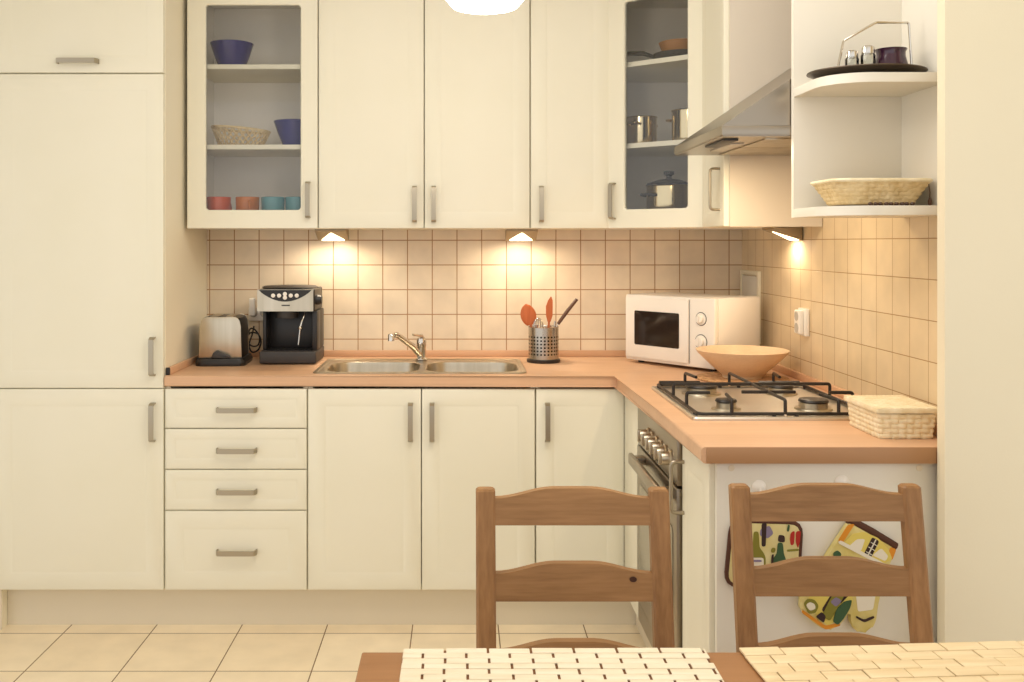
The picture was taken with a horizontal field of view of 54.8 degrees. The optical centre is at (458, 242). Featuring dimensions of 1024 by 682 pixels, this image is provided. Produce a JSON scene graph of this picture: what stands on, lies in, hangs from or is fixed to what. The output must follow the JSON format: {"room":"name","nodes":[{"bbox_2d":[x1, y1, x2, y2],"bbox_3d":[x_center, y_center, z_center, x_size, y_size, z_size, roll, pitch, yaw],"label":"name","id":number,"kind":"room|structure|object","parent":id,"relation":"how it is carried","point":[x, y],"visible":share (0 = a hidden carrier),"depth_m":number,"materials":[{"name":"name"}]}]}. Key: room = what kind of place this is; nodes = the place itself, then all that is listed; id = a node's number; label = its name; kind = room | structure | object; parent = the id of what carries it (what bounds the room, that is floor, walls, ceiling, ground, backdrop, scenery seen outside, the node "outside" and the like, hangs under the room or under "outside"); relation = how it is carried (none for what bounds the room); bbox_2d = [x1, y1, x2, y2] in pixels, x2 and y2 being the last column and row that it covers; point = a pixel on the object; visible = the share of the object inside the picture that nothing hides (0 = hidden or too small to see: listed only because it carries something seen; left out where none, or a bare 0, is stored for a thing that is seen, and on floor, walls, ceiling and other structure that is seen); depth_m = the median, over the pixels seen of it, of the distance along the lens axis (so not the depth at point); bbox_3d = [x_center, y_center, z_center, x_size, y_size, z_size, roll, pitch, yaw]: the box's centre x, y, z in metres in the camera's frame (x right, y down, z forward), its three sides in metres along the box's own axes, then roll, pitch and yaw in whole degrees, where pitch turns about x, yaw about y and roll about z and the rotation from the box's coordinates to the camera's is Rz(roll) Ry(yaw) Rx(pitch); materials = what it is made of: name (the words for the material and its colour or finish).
{"room":"kitchen","nodes":[
{"label":"kitchen","id":0,"kind":"room"},
{"bbox_2d":[0,625,645,681],"bbox_3d":[0.100,1.400,1.600,5.000,0.050,5.600,0,0,0],"label":"floor","id":1,"kind":"structure","parent":0,"point":[28,653],"depth_m":3.36,"materials":[{"name":"tile"}]},
{"bbox_2d":[0,0,206,629],"bbox_3d":[-1.345,0.195,3.773,0.600,2.360,0.628,0,0,0],"label":"tall cabinet","id":2,"kind":"object","parent":1,"relation":"on","point":[103,274],"visible":0.96,"depth_m":3.49,"materials":[{"name":"white wood"}]},
{"bbox_2d":[165,386,307,589],"bbox_3d":[-0.790,0.870,3.764,0.504,0.717,0.612,0,0,0],"label":"base cabinet","id":3,"kind":"object","parent":1,"relation":"on","point":[236,457],"visible":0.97,"depth_m":3.49,"materials":[{"name":"white wood"}]},
{"bbox_2d":[8,588,635,624],"bbox_3d":[-0.485,1.304,3.562,2.281,0.143,0.018,0,0,0],"label":"toe kick","id":4,"kind":"structure","parent":1,"relation":"on","point":[25,607],"depth_m":3.55,"materials":[{"name":"beige wood"}]},
{"bbox_2d":[308,387,534,589],"bbox_3d":[-0.133,0.870,3.764,0.806,0.717,0.612,0,0,0],"label":"base cabinet","id":5,"kind":"object","parent":1,"relation":"on","point":[395,474],"visible":0.9,"depth_m":3.49,"materials":[{"name":"white wood"}]},
{"bbox_2d":[164,350,936,463],"bbox_3d":[0.066,0.476,3.180,2.215,0.066,1.819,0,0,0],"label":"countertop","id":6,"kind":"structure","parent":5,"relation":"on","point":[711,442],"depth_m":3.48,"materials":[{"name":"brown wood"}]},
{"bbox_2d":[195,314,252,365],"bbox_3d":[-0.919,0.376,3.865,0.194,0.187,0.224,0,0,-3],"label":"toaster","id":7,"kind":"object","parent":6,"relation":"on","point":[223,338],"visible":1,"depth_m":3.77,"materials":[{"name":"silver metal"}]},
{"bbox_2d":[248,326,261,352],"bbox_3d":[-0.826,0.402,4.003,0.068,0.128,0.039,0,0,21],"label":"power cord","id":8,"kind":"object","parent":6,"relation":"on","point":[253,328],"visible":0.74,"depth_m":4.00,"materials":[{"name":"black plastic"}]},
{"bbox_2d":[257,285,323,363],"bbox_3d":[-0.658,0.317,3.914,0.248,0.298,0.232,0,0,0],"label":"coffee machine","id":9,"kind":"object","parent":6,"relation":"on","point":[293,315],"visible":1,"depth_m":3.83,"materials":[{"name":"grey plastic"}]},
{"bbox_2d":[259,346,323,363],"bbox_3d":[-0.660,0.442,3.915,0.220,0.048,0.230,0,0,0],"label":"drip tray","id":10,"kind":"object","parent":9,"relation":"on","point":[269,354],"depth_m":3.80,"materials":[{"name":"grey plastic"}]},
{"bbox_2d":[388,332,426,359],"bbox_3d":[-0.202,0.403,3.845,0.048,0.123,0.243,0,0,32],"label":"tap","id":11,"kind":"object","parent":6,"relation":"on","point":[419,349],"visible":1,"depth_m":3.88,"materials":[{"name":"silver metal"}]},
{"bbox_2d":[313,359,526,387],"bbox_3d":[-0.141,0.542,3.750,0.772,0.156,0.425,0,0,0],"label":"sink","id":12,"kind":"object","parent":6,"relation":"in","point":[330,366],"visible":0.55,"depth_m":3.87,"materials":[{"name":"metal"}]},
{"bbox_2d":[527,325,559,363],"bbox_3d":[0.334,0.399,3.895,0.132,0.141,0.132,0,0,0],"label":"utensil holder","id":13,"kind":"object","parent":6,"relation":"on","point":[543,342],"visible":0.96,"depth_m":3.84,"materials":[{"name":"silver metal"}]},
{"bbox_2d":[520,304,535,326],"bbox_3d":[0.281,0.346,3.895,0.076,0.210,0.012,0,0,0],"label":"wooden spoon","id":14,"kind":"object","parent":13,"relation":"in","point":[528,314],"visible":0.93,"depth_m":3.89,"materials":[{"name":"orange wood"}]},
{"bbox_2d":[533,318,543,326],"bbox_3d":[0.312,0.371,3.873,0.045,0.157,0.044,0,0,0],"label":"whisk","id":15,"kind":"object","parent":13,"relation":"in","point":[536,319],"visible":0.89,"depth_m":3.87,"materials":[{"name":"silver metal"}]},
{"bbox_2d":[546,297,552,326],"bbox_3d":[0.356,0.331,3.907,0.030,0.238,0.009,0,0,0],"label":"wooden spatula","id":16,"kind":"object","parent":13,"relation":"in","point":[549,306],"visible":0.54,"depth_m":3.90,"materials":[{"name":"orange wood"}]},
{"bbox_2d":[556,298,577,326],"bbox_3d":[0.394,0.334,3.891,0.153,0.234,0.015,0,0,0],"label":"ladle","id":17,"kind":"object","parent":13,"relation":"in","point":[573,303],"visible":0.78,"depth_m":3.88,"materials":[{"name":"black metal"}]},
{"bbox_2d":[626,292,759,370],"bbox_3d":[0.890,0.336,3.804,0.291,0.268,0.431,0,0,-37],"label":"microwave","id":18,"kind":"object","parent":6,"relation":"on","point":[663,327],"visible":0.93,"depth_m":3.69,"materials":[{"name":"white plastic"}]},
{"bbox_2d":[696,372,789,382],"bbox_3d":[0.978,0.466,3.405,0.316,0.006,0.316,0,0,0],"label":"trivet","id":19,"kind":"object","parent":6,"relation":"on","point":[709,376],"visible":0.37,"depth_m":3.37,"materials":[{"name":"brown wood"}]},
{"bbox_2d":[696,345,789,379],"bbox_3d":[0.978,0.415,3.405,0.314,0.096,0.314,0,0,0],"label":"wooden bowl","id":20,"kind":"object","parent":19,"relation":"on","point":[749,362],"visible":0.99,"depth_m":3.33,"materials":[{"name":"brown wood"}]},
{"bbox_2d":[651,372,853,420],"bbox_3d":[0.868,0.441,2.895,0.498,0.057,0.578,0,0,0],"label":"gas hob","id":21,"kind":"object","parent":6,"relation":"in","point":[773,400],"visible":0.95,"depth_m":2.80,"materials":[{"name":"silver metal"}]},
{"bbox_2d":[844,395,936,438],"bbox_3d":[1.073,0.431,2.455,0.155,0.076,0.207,0,0,0],"label":"lidded basket","id":22,"kind":"object","parent":6,"relation":"on","point":[879,416],"visible":1,"depth_m":2.36,"materials":[{"name":"white wicker"}]},
{"bbox_2d":[355,652,764,681],"bbox_3d":[0.549,1.005,1.146,1.401,0.740,0.772,0,0,0],"label":"dining table","id":23,"kind":"object","parent":1,"relation":"on","point":[373,666],"visible":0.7,"depth_m":1.48,"materials":[{"name":"brown wood"}]},
{"bbox_2d":[399,648,723,681],"bbox_3d":[0.148,0.632,1.373,0.468,0.004,0.326,0,0,0],"label":"placemat","id":24,"kind":"object","parent":23,"relation":"on","point":[452,664],"visible":1,"depth_m":1.47,"materials":[{"name":"beige fabric"}]},
{"bbox_2d":[739,641,1023,681],"bbox_3d":[0.678,0.631,1.384,0.468,0.006,0.326,0,0,-4],"label":"placemat","id":25,"kind":"object","parent":23,"relation":"on","point":[984,661],"visible":1,"depth_m":1.48,"materials":[{"name":"beige fabric"}]},
{"bbox_2d":[476,486,674,650],"bbox_3d":[0.225,0.931,1.735,0.410,0.887,0.499,0,0,0],"label":"dining chair","id":26,"kind":"object","parent":1,"relation":"on","point":[555,580],"visible":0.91,"depth_m":1.93,"materials":[{"name":"brown wood"}]},
{"bbox_2d":[535,387,623,565],"bbox_3d":[0.428,0.870,3.764,0.313,0.717,0.612,0,0,0],"label":"base cabinet","id":27,"kind":"object","parent":1,"relation":"on","point":[579,431],"visible":0.57,"depth_m":3.49,"materials":[{"name":"white wood"}]},
{"bbox_2d":[624,396,638,616],"bbox_3d":[0.604,0.873,3.356,0.038,0.711,0.262,0,0,0],"label":"filler panel","id":28,"kind":"object","parent":27,"relation":"attached to","point":[630,409],"visible":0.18,"depth_m":3.36,"materials":[{"name":"beige paint"}]},
{"bbox_2d":[636,615,651,647],"bbox_3d":[0.646,1.304,2.925,0.018,0.143,1.249,0,0,0],"label":"baseboard","id":29,"kind":"structure","parent":1,"relation":"on","point":[638,624],"depth_m":3.42,"materials":[{"name":"beige wood"}]},
{"bbox_2d":[628,408,681,647],"bbox_3d":[0.830,0.871,2.909,0.590,0.715,0.621,0,0,0],"label":"oven","id":30,"kind":"object","parent":1,"relation":"on","point":[656,448],"visible":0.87,"depth_m":2.82,"materials":[{"name":"silver metal"}]},
{"bbox_2d":[715,464,936,651],"bbox_3d":[0.885,0.943,2.296,0.575,0.864,0.020,0,0,0],"label":"end panel","id":31,"kind":"object","parent":1,"relation":"on","point":[777,617],"visible":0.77,"depth_m":2.29,"materials":[{"name":"white wood"}]},
{"bbox_2d":[669,445,714,651],"bbox_3d":[0.836,0.870,2.450,0.579,0.717,0.285,0,0,0],"label":"base cabinet","id":32,"kind":"object","parent":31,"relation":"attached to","point":[698,477],"visible":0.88,"depth_m":2.42,"materials":[{"name":"beige wood"}]},
{"bbox_2d":[752,480,765,491],"bbox_3d":[0.696,0.574,2.275,0.033,0.048,0.026,0,0,0],"label":"hook","id":33,"kind":"object","parent":31,"relation":"attached to","point":[758,485],"visible":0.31,"depth_m":2.28,"materials":[{"name":"white plastic"}]},
{"bbox_2d":[724,521,802,585],"bbox_3d":[0.705,0.696,2.278,0.182,0.218,0.019,0,0,0],"label":"pot holder","id":34,"kind":"object","parent":31,"relation":"attached to","point":[773,541],"visible":0.41,"depth_m":2.28,"materials":[{"name":"fabric"}]},
{"bbox_2d":[835,475,848,482],"bbox_3d":[0.889,0.562,2.275,0.033,0.048,0.026,0,0,0],"label":"hook","id":35,"kind":"object","parent":31,"relation":"attached to","point":[841,478],"visible":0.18,"depth_m":2.28,"materials":[{"name":"white plastic"}]},
{"bbox_2d":[798,521,897,632],"bbox_3d":[0.898,0.736,2.275,0.228,0.322,0.024,0,0,0],"label":"oven mitt","id":36,"kind":"object","parent":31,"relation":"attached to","point":[855,538],"visible":0.67,"depth_m":2.27,"materials":[{"name":"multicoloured fabric"}]},
{"bbox_2d":[728,483,933,651],"bbox_3d":[0.740,0.931,1.763,0.410,0.887,0.499,0,0,0],"label":"dining chair","id":37,"kind":"object","parent":1,"relation":"on","point":[803,576],"visible":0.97,"depth_m":1.96,"materials":[{"name":"brown wood"}]},
{"bbox_2d":[207,230,741,349],"bbox_3d":[-0.563,0.065,4.150,3.874,2.620,0.120,0,0,0],"label":"wall","id":38,"kind":"structure","parent":0,"point":[456,289],"depth_m":4.09,"materials":[{"name":"tile"}]},
{"bbox_2d":[187,0,318,229],"bbox_3d":[-0.781,-0.520,3.890,0.496,0.930,0.394,0,0,0],"label":"upper cabinet","id":39,"kind":"object","parent":38,"relation":"attached to","point":[279,79],"visible":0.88,"depth_m":3.97,"materials":[{"name":"white wood"}]},
{"bbox_2d":[207,197,231,209],"bbox_3d":[-0.933,-0.125,3.837,0.091,0.107,0.106,0,0,-9],"label":"cup","id":40,"kind":"object","parent":39,"relation":"in","point":[213,203],"visible":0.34,"depth_m":3.79,"materials":[{"name":"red ceramic"}]},
{"bbox_2d":[210,39,253,63],"bbox_3d":[-0.893,-0.733,3.880,0.168,0.103,0.168,0,0,0],"label":"bowl","id":41,"kind":"object","parent":39,"relation":"on","point":[227,51],"visible":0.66,"depth_m":3.82,"materials":[{"name":"blue ceramic"}]},
{"bbox_2d":[211,125,270,144],"bbox_3d":[-0.858,-0.418,3.880,0.234,0.087,0.180,0,0,0],"label":"woven basket","id":42,"kind":"object","parent":39,"relation":"on","point":[265,133],"visible":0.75,"depth_m":3.83,"materials":[{"name":"wicker"}]},
{"bbox_2d":[236,197,258,209],"bbox_3d":[-0.824,-0.125,3.823,0.091,0.107,0.106,0,0,19],"label":"cup","id":43,"kind":"object","parent":39,"relation":"in","point":[242,203],"visible":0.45,"depth_m":3.79,"materials":[{"name":"orange ceramic"}]},
{"bbox_2d":[207,64,300,82],"bbox_3d":[-0.781,-0.672,3.917,0.462,0.018,0.321,0,0,0],"label":"shelf","id":44,"kind":"object","parent":39,"relation":"attached to","point":[216,73],"depth_m":3.86,"materials":[{"name":"beige wood"}]},
{"bbox_2d":[207,145,300,156],"bbox_3d":[-0.781,-0.366,3.917,0.462,0.018,0.321,0,0,0],"label":"shelf","id":45,"kind":"object","parent":39,"relation":"attached to","point":[212,150],"depth_m":3.83,"materials":[{"name":"beige wood"}]},
{"bbox_2d":[261,197,284,209],"bbox_3d":[-0.726,-0.125,3.837,0.091,0.107,0.106,0,0,-27],"label":"cup","id":46,"kind":"object","parent":39,"relation":"in","point":[267,203],"visible":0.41,"depth_m":3.79,"materials":[{"name":"teal ceramic"}]},
{"bbox_2d":[274,119,300,144],"bbox_3d":[-0.643,-0.427,3.880,0.170,0.103,0.170,0,0,0],"label":"bowl","id":47,"kind":"object","parent":39,"relation":"on","point":[288,130],"visible":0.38,"depth_m":3.82,"materials":[{"name":"blue ceramic"}]},
{"bbox_2d":[285,197,300,209],"bbox_3d":[-0.627,-0.125,3.837,0.091,0.107,0.106,0,0,18],"label":"cup","id":48,"kind":"object","parent":39,"relation":"in","point":[291,203],"visible":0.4,"depth_m":3.79,"materials":[{"name":"teal ceramic"}]},
{"bbox_2d":[248,308,262,320],"bbox_3d":[-0.828,0.294,4.082,0.088,0.056,0.014,0,0,0],"label":"wall socket","id":49,"kind":"object","parent":38,"relation":"attached to","point":[259,316],"visible":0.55,"depth_m":4.08,"materials":[{"name":"white plastic"}]},
{"bbox_2d":[249,298,256,315],"bbox_3d":[-0.849,0.262,4.057,0.026,0.074,0.036,0,0,0],"label":"plug","id":50,"kind":"object","parent":49,"relation":"attached to","point":[252,301],"visible":1,"depth_m":4.04,"materials":[{"name":"white plastic"}]},
{"bbox_2d":[319,0,529,229],"bbox_3d":[-0.132,-0.520,3.890,0.800,0.930,0.394,0,0,0],"label":"upper cabinet","id":51,"kind":"object","parent":38,"relation":"attached to","point":[424,105],"visible":0.96,"depth_m":3.73,"materials":[{"name":"white wood"}]},
{"bbox_2d":[315,229,348,240],"bbox_3d":[-0.506,-0.031,3.930,0.124,0.046,0.100,0,0,0],"label":"spotlight","id":52,"kind":"object","parent":51,"relation":"attached to","point":[322,234],"visible":1,"depth_m":3.92,"materials":[{"name":"gold metal"}]},
{"bbox_2d":[505,229,537,240],"bbox_3d":[0.249,-0.031,3.930,0.124,0.046,0.100,0,0,0],"label":"spotlight","id":53,"kind":"object","parent":51,"relation":"attached to","point":[510,234],"visible":1,"depth_m":3.92,"materials":[{"name":"gold metal"}]},
{"bbox_2d":[530,0,609,229],"bbox_3d":[0.421,-0.520,3.890,0.302,0.930,0.394,0,0,0],"label":"upper cabinet","id":54,"kind":"object","parent":38,"relation":"attached to","point":[569,39],"visible":0.91,"depth_m":3.73,"materials":[{"name":"white wood"}]},
{"bbox_2d":[599,0,765,229],"bbox_3d":[0.864,-0.520,3.780,0.616,0.930,0.614,0,0,0],"label":"upper cabinet","id":55,"kind":"object","parent":38,"relation":"attached to","point":[638,85],"visible":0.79,"depth_m":3.72,"materials":[{"name":"white wood"}]},
{"bbox_2d":[627,115,657,143],"bbox_3d":[0.707,-0.431,3.830,0.128,0.112,0.186,0,0,38],"label":"cooking pot","id":56,"kind":"object","parent":55,"relation":"on","point":[641,128],"visible":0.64,"depth_m":3.78,"materials":[{"name":"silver metal"}]},
{"bbox_2d":[627,49,687,58],"bbox_3d":[0.799,-0.710,3.772,0.305,0.058,0.210,0,0,14],"label":"frying pan","id":57,"kind":"object","parent":55,"relation":"on","point":[676,52],"visible":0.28,"depth_m":3.70,"materials":[{"name":"grey metal"}]},
{"bbox_2d":[658,38,687,50],"bbox_3d":[0.845,-0.727,3.760,0.166,0.076,0.166,0,0,0],"label":"wooden dish","id":58,"kind":"object","parent":57,"relation":"in","point":[680,43],"visible":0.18,"depth_m":3.69,"materials":[{"name":"brown wood"}]},
{"bbox_2d":[627,54,687,81],"bbox_3d":[0.873,-0.672,3.788,0.568,0.018,0.569,0,0,0],"label":"shelf","id":59,"kind":"object","parent":55,"relation":"attached to","point":[673,68],"depth_m":3.79,"materials":[{"name":"beige wood"}]},
{"bbox_2d":[627,139,687,156],"bbox_3d":[0.873,-0.366,3.788,0.568,0.018,0.569,0,0,0],"label":"shelf","id":60,"kind":"object","parent":55,"relation":"attached to","point":[657,148],"depth_m":3.76,"materials":[{"name":"beige wood"}]},
{"bbox_2d":[640,171,687,208],"bbox_3d":[0.797,-0.172,3.740,0.176,0.202,0.214,0,0,31],"label":"cooking pot","id":61,"kind":"object","parent":55,"relation":"in","point":[668,192],"visible":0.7,"depth_m":3.67,"materials":[{"name":"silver metal"}]},
{"bbox_2d":[665,108,687,139],"bbox_3d":[0.871,-0.436,3.700,0.152,0.122,0.210,0,0,-38],"label":"cooking pot","id":62,"kind":"object","parent":55,"relation":"on","point":[679,120],"visible":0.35,"depth_m":3.65,"materials":[{"name":"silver metal"}]},
{"bbox_2d":[742,216,936,423],"bbox_3d":[1.234,0.065,3.180,0.120,2.620,1.820,0,0,0],"label":"wall","id":63,"kind":"structure","parent":0,"point":[868,286],"depth_m":2.91,"materials":[{"name":"tile"}]},
{"bbox_2d":[674,68,790,154],"bbox_3d":[0.933,-0.759,2.890,0.478,0.967,0.576,0,0,0],"label":"hood","id":64,"kind":"object","parent":63,"relation":"attached to","point":[760,124],"visible":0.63,"depth_m":2.67,"materials":[{"name":"silver metal"}]},
{"bbox_2d":[740,270,760,344],"bbox_3d":[1.167,0.253,3.953,0.012,0.285,0.245,0,0,0],"label":"access panel","id":65,"kind":"object","parent":63,"relation":"attached to","point":[749,285],"visible":0.51,"depth_m":3.92,"materials":[{"name":"paint"}]},
{"bbox_2d":[702,0,821,226],"bbox_3d":[0.997,-0.519,3.333,0.350,0.932,0.304,0,0,0],"label":"upper cabinet","id":66,"kind":"object","parent":63,"relation":"attached to","point":[746,44],"visible":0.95,"depth_m":3.18,"materials":[{"name":"white wood"}]},
{"bbox_2d":[762,227,801,240],"bbox_3d":[1.120,-0.031,3.420,0.100,0.046,0.124,0,0,0],"label":"spotlight","id":67,"kind":"object","parent":66,"relation":"attached to","point":[790,233],"visible":1,"depth_m":3.36,"materials":[{"name":"gold metal"}]},
{"bbox_2d":[794,308,808,336],"bbox_3d":[1.157,0.267,3.335,0.032,0.092,0.076,0,0,0],"label":"wall socket","id":68,"kind":"object","parent":63,"relation":"attached to","point":[801,316],"visible":1,"depth_m":3.31,"materials":[{"name":"white plastic"}]},
{"bbox_2d":[794,311,797,320],"bbox_3d":[1.142,0.247,3.339,0.002,0.033,0.033,0,0,0],"label":"outlet","id":69,"kind":"object","parent":68,"relation":"attached to","point":[795,312],"depth_m":3.34,"materials":[{"name":"beige plastic"}]},
{"bbox_2d":[794,323,797,332],"bbox_3d":[1.142,0.287,3.339,0.002,0.033,0.033,0,0,0],"label":"outlet","id":70,"kind":"object","parent":68,"relation":"attached to","point":[795,324],"depth_m":3.34,"materials":[{"name":"beige plastic"}]},
{"bbox_2d":[791,0,936,217],"bbox_3d":[1.024,-0.525,2.467,0.296,0.919,0.264,0,0,0],"label":"wall shelf","id":71,"kind":"object","parent":63,"relation":"attached to","point":[860,124],"visible":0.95,"depth_m":2.58,"materials":[{"name":"white wood"}]},
{"bbox_2d":[806,21,927,78],"bbox_3d":[1.013,-0.479,2.453,0.286,0.146,0.246,0,0,0],"label":"metal tray","id":72,"kind":"object","parent":71,"relation":"on","point":[874,67],"visible":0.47,"depth_m":2.38,"materials":[{"name":"brown metal"}]},
{"bbox_2d":[845,50,858,64],"bbox_3d":[0.973,-0.443,2.440,0.033,0.066,0.033,0,0,0],"label":"glass jar","id":73,"kind":"object","parent":72,"relation":"on","point":[851,54],"visible":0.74,"depth_m":2.43,"materials":[{"name":"clear glass"}]},
{"bbox_2d":[860,45,875,63],"bbox_3d":[1.008,-0.448,2.430,0.035,0.076,0.035,0,0,0],"label":"glass jar","id":74,"kind":"object","parent":72,"relation":"on","point":[868,49],"visible":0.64,"depth_m":2.42,"materials":[{"name":"clear glass"}]},
{"bbox_2d":[875,47,907,63],"bbox_3d":[1.073,-0.446,2.450,0.080,0.070,0.080,0,0,0],"label":"glazed pot","id":75,"kind":"object","parent":72,"relation":"on","point":[886,54],"visible":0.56,"depth_m":2.42,"materials":[{"name":"purple ceramic"}]},
{"bbox_2d":[810,178,932,205],"bbox_3d":[1.023,-0.123,2.452,0.256,0.066,0.187,0,0,0],"label":"basket","id":76,"kind":"object","parent":71,"relation":"on","point":[834,191],"visible":0.92,"depth_m":2.38,"materials":[{"name":"wicker"}]},
{"bbox_2d":[868,202,914,204],"bbox_3d":[1.035,-0.094,2.361,0.112,0.009,0.016,0,0,0],"label":"string","id":77,"kind":"object","parent":71,"relation":"on","point":[869,203],"visible":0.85,"depth_m":2.36,"materials":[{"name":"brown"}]},
{"bbox_2d":[937,0,1023,643],"bbox_3d":[1.839,0.065,2.229,1.521,2.620,0.078,0,0,0],"label":"wall","id":78,"kind":"structure","parent":0,"point":[980,43],"depth_m":2.19,"materials":[{"name":"paint"}]},
{"bbox_3d":[0.050,-1.285,1.500,5.100,0.080,5.400,0,0,0],"label":"ceiling","id":79,"kind":"structure","parent":0,"visible":0},
{"bbox_2d":[446,0,522,14],"bbox_3d":[0.062,-0.915,2.350,0.210,0.720,0.210,0,0,0],"label":"pendant lamp","id":80,"kind":"object","parent":79,"relation":"hanging from","point":[483,7],"visible":1,"depth_m":2.33,"materials":[{"name":"white"}]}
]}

